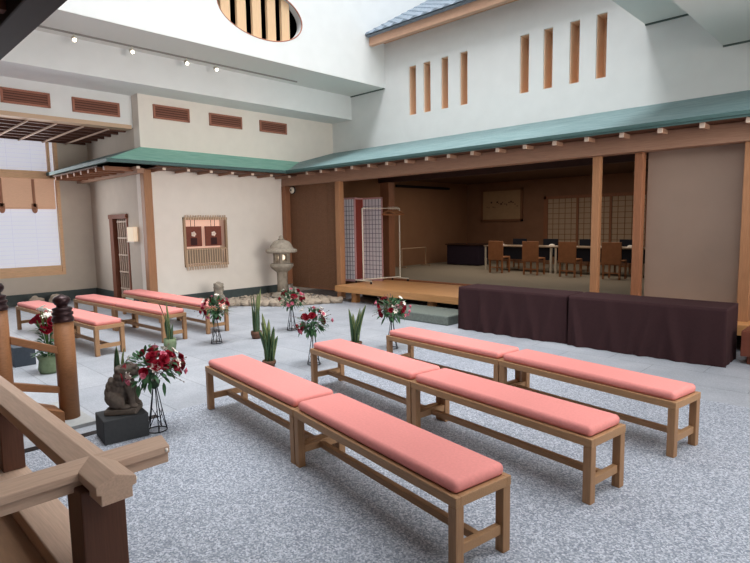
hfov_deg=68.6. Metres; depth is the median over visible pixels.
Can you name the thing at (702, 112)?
roof
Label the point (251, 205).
wall
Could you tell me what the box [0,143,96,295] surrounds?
wall
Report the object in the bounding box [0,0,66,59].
eave
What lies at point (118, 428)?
stone pedestal
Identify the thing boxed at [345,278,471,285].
sill
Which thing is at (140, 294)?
cushion
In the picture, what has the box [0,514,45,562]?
platform
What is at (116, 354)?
snake plant
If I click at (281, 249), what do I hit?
stone lantern
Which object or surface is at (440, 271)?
floor
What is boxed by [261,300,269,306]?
rock
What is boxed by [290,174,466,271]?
wall
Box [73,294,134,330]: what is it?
bench
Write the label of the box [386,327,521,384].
bench
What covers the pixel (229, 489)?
floor
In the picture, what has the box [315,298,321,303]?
rock
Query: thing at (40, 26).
track
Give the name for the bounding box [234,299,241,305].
rock
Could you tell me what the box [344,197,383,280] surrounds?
folding screen
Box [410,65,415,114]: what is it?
slit window
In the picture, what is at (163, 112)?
air vent
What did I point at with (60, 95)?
wall
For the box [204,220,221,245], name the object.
plaque
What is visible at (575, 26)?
slit window
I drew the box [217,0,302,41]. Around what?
oval window
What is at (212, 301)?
flower bouquet
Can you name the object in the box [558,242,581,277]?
dining chair
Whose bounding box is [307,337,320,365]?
wire stand
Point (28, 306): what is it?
cushion
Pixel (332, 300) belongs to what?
rock
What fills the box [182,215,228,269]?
barred alcove
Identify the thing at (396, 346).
wire stand
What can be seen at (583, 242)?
chair
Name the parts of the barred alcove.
panel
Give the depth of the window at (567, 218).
17.45 m
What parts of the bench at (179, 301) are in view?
seat frame, leg, leg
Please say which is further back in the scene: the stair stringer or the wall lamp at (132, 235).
the wall lamp at (132, 235)
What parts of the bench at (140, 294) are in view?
seat frame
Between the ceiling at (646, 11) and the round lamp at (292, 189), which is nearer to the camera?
the ceiling at (646, 11)
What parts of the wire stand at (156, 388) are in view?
wire leg, wire leg, wire leg, wire leg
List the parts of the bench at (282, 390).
leg, leg, seat frame, leg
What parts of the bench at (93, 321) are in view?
leg, leg, seat frame, leg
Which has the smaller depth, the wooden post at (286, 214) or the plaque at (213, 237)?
the plaque at (213, 237)
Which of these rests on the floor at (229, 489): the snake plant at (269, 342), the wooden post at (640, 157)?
the snake plant at (269, 342)
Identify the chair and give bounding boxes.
[488,241,509,272]
[507,239,526,268]
[522,241,544,275]
[538,239,557,269]
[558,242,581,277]
[573,239,590,271]
[601,242,626,279]
[614,239,631,273]
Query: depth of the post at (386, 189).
14.22 m
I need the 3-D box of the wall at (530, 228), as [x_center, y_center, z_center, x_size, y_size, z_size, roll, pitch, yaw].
[8.923,-1.629,15.572,15.000,3.300,0.300,5,8,44]
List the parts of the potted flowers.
pot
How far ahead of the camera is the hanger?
13.41 m
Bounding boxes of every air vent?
[0,86,50,107]
[71,97,119,116]
[152,104,189,122]
[209,113,241,128]
[259,120,286,134]
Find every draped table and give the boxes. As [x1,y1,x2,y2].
[458,284,582,343]
[567,292,737,367]
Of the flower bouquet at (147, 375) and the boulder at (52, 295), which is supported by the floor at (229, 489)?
the boulder at (52, 295)
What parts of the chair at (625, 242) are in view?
backrest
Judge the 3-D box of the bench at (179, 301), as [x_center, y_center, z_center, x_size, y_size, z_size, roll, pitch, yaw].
[-3.289,0.572,9.928,1.700,0.500,0.420,5,8,43]
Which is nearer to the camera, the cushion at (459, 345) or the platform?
the platform
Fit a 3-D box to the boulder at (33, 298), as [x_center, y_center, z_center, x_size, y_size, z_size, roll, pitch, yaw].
[-7.932,0.493,12.885,0.328,0.331,0.360,-1,6,-5]
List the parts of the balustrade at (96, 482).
rail, rail, rail, corner post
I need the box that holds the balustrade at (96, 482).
[0,376,169,562]
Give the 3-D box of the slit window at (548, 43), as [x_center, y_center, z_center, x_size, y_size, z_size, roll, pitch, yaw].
[3.639,-4.510,11.223,0.200,1.170,0.380,5,8,44]
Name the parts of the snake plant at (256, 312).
pot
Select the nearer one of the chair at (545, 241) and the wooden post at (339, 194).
the wooden post at (339, 194)
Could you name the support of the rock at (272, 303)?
on the floor at (229, 489)
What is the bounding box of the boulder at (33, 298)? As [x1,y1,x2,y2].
[29,296,44,300]
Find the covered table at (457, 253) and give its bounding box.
[445,243,487,264]
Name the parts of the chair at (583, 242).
backrest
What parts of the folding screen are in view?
frame, frame, frame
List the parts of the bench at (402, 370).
leg, leg, seat frame, leg, leg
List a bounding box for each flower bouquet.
[120,343,187,397]
[194,294,233,324]
[274,287,305,310]
[292,306,333,338]
[373,294,410,324]
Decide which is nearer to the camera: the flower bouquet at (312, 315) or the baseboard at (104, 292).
the flower bouquet at (312, 315)
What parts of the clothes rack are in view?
rail, rail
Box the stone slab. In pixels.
[49,401,95,429]
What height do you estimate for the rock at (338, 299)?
0.146 m
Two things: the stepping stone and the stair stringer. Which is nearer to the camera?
the stair stringer
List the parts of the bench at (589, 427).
leg, leg, seat frame, leg, leg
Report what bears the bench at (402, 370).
on the floor at (229, 489)
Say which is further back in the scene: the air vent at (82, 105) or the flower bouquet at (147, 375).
the air vent at (82, 105)
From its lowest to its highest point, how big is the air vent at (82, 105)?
0.290 m
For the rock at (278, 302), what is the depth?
12.25 m
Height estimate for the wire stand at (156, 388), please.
0.404 m
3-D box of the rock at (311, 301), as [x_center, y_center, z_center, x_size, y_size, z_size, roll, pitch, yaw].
[-1.456,0.470,12.507,0.265,0.188,0.178,-3,6,-18]
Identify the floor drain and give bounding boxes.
[24,415,159,452]
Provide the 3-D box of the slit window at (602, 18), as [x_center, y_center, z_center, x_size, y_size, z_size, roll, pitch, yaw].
[4.407,-4.445,10.481,0.200,1.170,0.380,5,8,44]
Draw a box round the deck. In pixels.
[335,279,749,339]
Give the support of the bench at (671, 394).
on the floor at (229, 489)
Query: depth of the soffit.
11.31 m
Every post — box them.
[0,283,13,384]
[51,294,80,419]
[140,169,157,303]
[281,186,292,283]
[335,181,345,298]
[380,182,394,276]
[590,156,602,292]
[630,152,645,295]
[737,141,749,321]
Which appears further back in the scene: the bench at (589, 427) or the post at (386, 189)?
the post at (386, 189)
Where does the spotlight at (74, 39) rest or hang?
attached to the track
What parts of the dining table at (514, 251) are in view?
leg, leg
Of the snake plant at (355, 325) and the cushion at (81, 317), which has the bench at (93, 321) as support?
the cushion at (81, 317)
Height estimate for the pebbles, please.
0.079 m
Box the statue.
[104,361,142,415]
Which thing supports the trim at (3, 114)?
attached to the wall at (60, 95)
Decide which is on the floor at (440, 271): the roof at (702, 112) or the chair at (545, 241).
the chair at (545, 241)
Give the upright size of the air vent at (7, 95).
0.280 m
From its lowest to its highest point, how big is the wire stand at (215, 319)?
0.404 m
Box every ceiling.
[35,9,382,95]
[417,161,647,184]
[612,0,686,23]
[673,0,749,44]
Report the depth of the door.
13.16 m
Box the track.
[38,25,296,82]
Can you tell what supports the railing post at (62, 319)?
on the stone slab
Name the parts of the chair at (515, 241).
backrest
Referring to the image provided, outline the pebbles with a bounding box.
[228,291,344,303]
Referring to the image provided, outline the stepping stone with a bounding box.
[386,304,457,325]
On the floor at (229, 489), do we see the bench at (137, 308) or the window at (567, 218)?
the bench at (137, 308)
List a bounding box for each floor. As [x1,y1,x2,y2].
[8,289,749,562]
[395,260,643,295]
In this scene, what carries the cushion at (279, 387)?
on the bench at (282, 390)
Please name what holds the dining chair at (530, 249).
on the floor at (440, 271)
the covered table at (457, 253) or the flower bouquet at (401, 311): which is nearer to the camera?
the flower bouquet at (401, 311)
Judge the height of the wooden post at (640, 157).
2.450 m
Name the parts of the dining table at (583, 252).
leg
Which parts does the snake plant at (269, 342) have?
pot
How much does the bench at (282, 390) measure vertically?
0.500 m
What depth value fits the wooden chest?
6.75 m
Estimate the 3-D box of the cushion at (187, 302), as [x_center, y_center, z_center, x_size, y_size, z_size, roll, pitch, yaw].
[-3.293,0.360,9.906,1.656,0.072,0.380,5,8,43]
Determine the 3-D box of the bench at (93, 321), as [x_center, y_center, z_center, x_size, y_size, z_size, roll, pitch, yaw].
[-4.423,0.749,8.419,1.700,0.500,0.420,4,8,41]
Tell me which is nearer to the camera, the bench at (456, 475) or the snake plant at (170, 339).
the bench at (456, 475)
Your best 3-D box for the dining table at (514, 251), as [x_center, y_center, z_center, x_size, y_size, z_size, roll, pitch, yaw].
[4.228,-0.671,15.715,2.140,0.720,0.760,5,8,44]
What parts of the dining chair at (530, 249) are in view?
backrest, leg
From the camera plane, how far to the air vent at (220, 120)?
13.20 m
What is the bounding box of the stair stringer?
[39,403,64,421]
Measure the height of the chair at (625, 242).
0.880 m
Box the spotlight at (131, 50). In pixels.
[129,47,134,54]
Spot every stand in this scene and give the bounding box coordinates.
[149,386,167,433]
[211,318,222,343]
[287,307,296,330]
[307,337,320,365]
[386,321,397,348]
[397,247,429,267]
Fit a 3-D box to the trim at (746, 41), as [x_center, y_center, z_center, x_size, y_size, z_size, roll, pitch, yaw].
[7.609,-3.673,7.101,5.380,0.025,0.030,5,8,44]
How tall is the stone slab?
0.035 m
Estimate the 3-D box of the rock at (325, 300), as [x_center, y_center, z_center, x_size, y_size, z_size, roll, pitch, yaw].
[-1.163,0.457,12.648,0.298,0.188,0.178,-1,6,3]
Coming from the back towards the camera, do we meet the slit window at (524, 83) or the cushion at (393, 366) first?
the slit window at (524, 83)
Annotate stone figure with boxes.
[213,282,224,298]
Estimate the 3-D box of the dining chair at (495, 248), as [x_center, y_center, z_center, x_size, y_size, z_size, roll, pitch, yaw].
[3.457,-0.692,15.262,0.460,0.880,0.435,5,8,44]
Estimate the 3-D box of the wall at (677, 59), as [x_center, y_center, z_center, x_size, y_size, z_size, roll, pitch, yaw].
[4.281,-4.474,10.593,15.500,2.950,0.450,5,8,44]
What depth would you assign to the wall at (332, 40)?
12.15 m
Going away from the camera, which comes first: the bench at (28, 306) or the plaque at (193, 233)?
the bench at (28, 306)
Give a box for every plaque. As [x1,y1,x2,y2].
[186,220,201,246]
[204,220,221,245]
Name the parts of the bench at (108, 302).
seat frame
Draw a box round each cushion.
[17,300,73,312]
[72,308,120,325]
[75,294,131,305]
[115,301,183,314]
[123,289,175,299]
[161,295,225,308]
[209,354,332,406]
[298,393,502,492]
[313,339,439,379]
[389,327,518,358]
[416,368,619,436]
[503,349,695,400]
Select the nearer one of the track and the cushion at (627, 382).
the cushion at (627, 382)
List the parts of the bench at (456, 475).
leg, leg, seat frame, leg, leg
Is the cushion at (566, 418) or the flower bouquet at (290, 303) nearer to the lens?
the cushion at (566, 418)
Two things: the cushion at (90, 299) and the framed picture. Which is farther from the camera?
the framed picture
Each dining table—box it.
[484,245,562,272]
[554,246,644,275]
[642,248,644,277]
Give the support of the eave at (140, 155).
attached to the wall at (251, 205)
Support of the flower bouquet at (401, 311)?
on the wire stand at (396, 346)
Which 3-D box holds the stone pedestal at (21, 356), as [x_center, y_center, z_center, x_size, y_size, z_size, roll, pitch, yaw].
[-4.745,0.984,7.387,0.300,0.260,0.250,5,8,44]
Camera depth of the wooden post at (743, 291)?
7.49 m
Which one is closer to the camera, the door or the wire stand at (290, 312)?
the wire stand at (290, 312)
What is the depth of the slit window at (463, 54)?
12.64 m
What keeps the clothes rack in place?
on the deck
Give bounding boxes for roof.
[286,90,749,174]
[365,0,517,46]
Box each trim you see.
[0,110,131,130]
[350,14,688,97]
[723,40,749,46]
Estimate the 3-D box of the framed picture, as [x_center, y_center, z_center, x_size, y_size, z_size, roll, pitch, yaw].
[4.484,-2.712,19.505,1.680,1.140,0.050,5,8,44]
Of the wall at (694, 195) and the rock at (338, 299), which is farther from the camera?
the rock at (338, 299)
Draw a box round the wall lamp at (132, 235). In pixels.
[127,227,138,241]
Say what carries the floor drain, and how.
on the floor at (229, 489)
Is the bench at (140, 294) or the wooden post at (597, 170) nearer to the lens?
the wooden post at (597, 170)
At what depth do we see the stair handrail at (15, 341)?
4.90 m
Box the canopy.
[0,118,125,144]
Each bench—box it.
[15,300,75,340]
[52,308,125,356]
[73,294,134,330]
[113,301,187,342]
[121,289,178,322]
[159,295,228,333]
[205,354,335,464]
[293,393,510,562]
[310,339,440,423]
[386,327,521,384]
[411,368,625,504]
[499,349,700,457]
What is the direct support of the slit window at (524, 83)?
in the wall at (677, 59)
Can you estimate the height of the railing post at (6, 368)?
1.371 m
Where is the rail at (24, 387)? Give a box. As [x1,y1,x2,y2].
[14,382,59,392]
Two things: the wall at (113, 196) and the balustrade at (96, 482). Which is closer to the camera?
the balustrade at (96, 482)
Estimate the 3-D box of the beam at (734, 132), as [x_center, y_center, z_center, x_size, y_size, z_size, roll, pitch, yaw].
[2.990,-2.192,9.387,15.000,0.265,0.240,5,8,44]
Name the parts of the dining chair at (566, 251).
backrest, leg, leg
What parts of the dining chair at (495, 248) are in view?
backrest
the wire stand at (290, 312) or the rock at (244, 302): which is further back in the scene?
the rock at (244, 302)
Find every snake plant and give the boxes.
[114,346,124,372]
[159,302,176,351]
[251,288,261,338]
[259,314,277,366]
[349,305,365,343]
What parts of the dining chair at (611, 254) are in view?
leg, backrest, leg, leg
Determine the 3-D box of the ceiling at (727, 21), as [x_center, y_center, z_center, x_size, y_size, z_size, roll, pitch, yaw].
[2.499,-3.536,1.684,5.580,1.000,14.890,5,8,44]
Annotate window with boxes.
[0,138,65,278]
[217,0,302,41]
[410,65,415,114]
[424,62,430,111]
[442,57,447,108]
[461,51,466,104]
[520,34,528,93]
[543,191,646,246]
[544,28,552,88]
[570,20,579,83]
[596,13,606,78]
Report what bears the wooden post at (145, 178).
on the floor at (229, 489)
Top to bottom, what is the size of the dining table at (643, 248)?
0.720 m
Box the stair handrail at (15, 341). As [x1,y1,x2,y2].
[10,336,57,353]
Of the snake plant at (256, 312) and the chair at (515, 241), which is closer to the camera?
the snake plant at (256, 312)
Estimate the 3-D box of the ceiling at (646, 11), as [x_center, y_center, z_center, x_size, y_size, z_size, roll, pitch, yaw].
[0.083,-4.059,3.982,1.300,0.360,14.890,5,8,44]
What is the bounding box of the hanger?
[382,209,394,214]
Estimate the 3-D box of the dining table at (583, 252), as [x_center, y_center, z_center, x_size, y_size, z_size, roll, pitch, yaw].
[5.792,-0.539,14.203,2.140,0.720,0.760,5,8,44]
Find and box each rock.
[226,300,234,306]
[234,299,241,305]
[240,300,248,305]
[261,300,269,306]
[269,300,276,306]
[275,299,283,306]
[308,298,314,304]
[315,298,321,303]
[320,297,330,303]
[329,297,336,302]
[334,297,342,302]
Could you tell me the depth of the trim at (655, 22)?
9.64 m
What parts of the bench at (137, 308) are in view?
leg, leg, seat frame, leg, leg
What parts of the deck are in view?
leg, leg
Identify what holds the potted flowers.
on the floor at (229, 489)
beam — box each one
[281,121,749,185]
[378,152,648,182]
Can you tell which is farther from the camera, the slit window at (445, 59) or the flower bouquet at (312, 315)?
the slit window at (445, 59)
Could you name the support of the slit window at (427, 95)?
in the wall at (677, 59)
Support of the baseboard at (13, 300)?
attached to the wall at (75, 198)
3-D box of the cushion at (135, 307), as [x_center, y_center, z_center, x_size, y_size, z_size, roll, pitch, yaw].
[-3.817,0.438,9.238,1.656,0.072,0.380,4,8,40]
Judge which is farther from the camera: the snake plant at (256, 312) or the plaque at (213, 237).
the plaque at (213, 237)
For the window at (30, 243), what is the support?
attached to the wall at (75, 198)
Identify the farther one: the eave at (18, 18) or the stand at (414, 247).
the stand at (414, 247)
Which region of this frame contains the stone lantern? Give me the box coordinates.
[265,235,296,298]
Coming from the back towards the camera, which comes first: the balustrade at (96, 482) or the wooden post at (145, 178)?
the wooden post at (145, 178)
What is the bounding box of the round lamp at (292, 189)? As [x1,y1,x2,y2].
[290,186,295,193]
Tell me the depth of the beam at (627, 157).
11.58 m
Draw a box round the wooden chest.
[740,326,749,363]
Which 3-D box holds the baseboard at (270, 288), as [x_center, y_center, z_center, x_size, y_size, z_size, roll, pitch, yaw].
[-3.612,0.327,13.568,0.030,0.240,3.650,5,8,44]
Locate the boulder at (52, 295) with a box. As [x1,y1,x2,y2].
[49,294,58,302]
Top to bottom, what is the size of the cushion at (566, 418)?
0.072 m
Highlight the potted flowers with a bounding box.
[29,305,55,373]
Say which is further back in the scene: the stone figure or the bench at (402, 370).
the stone figure
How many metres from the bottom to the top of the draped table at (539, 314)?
0.715 m
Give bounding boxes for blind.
[0,177,55,208]
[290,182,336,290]
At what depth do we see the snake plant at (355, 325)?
8.20 m
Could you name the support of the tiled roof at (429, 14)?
attached to the wall at (677, 59)
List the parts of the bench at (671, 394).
leg, leg, seat frame, leg, leg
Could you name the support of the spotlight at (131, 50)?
attached to the track
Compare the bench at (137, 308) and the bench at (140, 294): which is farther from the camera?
the bench at (140, 294)
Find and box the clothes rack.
[355,208,408,283]
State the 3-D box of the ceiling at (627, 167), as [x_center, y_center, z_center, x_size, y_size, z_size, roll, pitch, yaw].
[5.920,-2.852,12.359,15.000,0.100,8.250,5,8,44]
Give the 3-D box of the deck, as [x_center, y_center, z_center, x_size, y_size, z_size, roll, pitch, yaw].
[4.169,0.588,9.207,12.680,0.375,1.695,5,8,44]
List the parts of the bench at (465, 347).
leg, leg, seat frame, leg, leg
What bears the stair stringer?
on the stone slab
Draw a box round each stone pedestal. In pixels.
[11,345,35,367]
[95,408,149,445]
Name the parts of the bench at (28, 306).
leg, seat frame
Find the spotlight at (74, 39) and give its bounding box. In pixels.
[71,34,77,42]
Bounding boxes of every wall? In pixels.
[0,76,132,127]
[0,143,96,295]
[58,0,426,87]
[87,98,142,290]
[131,93,332,294]
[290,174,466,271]
[332,0,749,152]
[467,171,647,266]
[644,143,744,302]
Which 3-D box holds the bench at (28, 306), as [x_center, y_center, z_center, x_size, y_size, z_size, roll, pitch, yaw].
[-5.718,0.652,9.547,1.700,0.500,0.420,4,8,41]
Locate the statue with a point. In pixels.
(121, 398)
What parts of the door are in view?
panel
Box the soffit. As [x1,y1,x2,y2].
[0,30,351,123]
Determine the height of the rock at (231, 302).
0.174 m
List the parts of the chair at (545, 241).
backrest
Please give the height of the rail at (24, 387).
0.176 m
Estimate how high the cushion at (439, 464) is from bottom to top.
0.072 m
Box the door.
[108,214,131,297]
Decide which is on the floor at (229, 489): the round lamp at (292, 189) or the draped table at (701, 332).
the draped table at (701, 332)
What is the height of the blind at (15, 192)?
0.730 m
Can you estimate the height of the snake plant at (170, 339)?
0.720 m
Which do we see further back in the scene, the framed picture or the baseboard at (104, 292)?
the framed picture
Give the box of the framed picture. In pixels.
[481,187,522,221]
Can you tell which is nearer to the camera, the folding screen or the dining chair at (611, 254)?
the dining chair at (611, 254)
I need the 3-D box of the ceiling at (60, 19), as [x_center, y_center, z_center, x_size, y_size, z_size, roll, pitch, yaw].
[-6.894,-4.532,10.741,5.450,0.060,14.890,5,8,44]
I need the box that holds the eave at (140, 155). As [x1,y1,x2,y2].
[46,147,298,183]
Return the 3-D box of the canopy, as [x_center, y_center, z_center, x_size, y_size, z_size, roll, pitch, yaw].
[-9.549,-3.139,9.624,2.840,0.410,9.360,5,8,44]
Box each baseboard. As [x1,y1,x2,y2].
[6,288,96,306]
[96,288,146,302]
[164,284,288,306]
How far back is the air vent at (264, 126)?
14.19 m

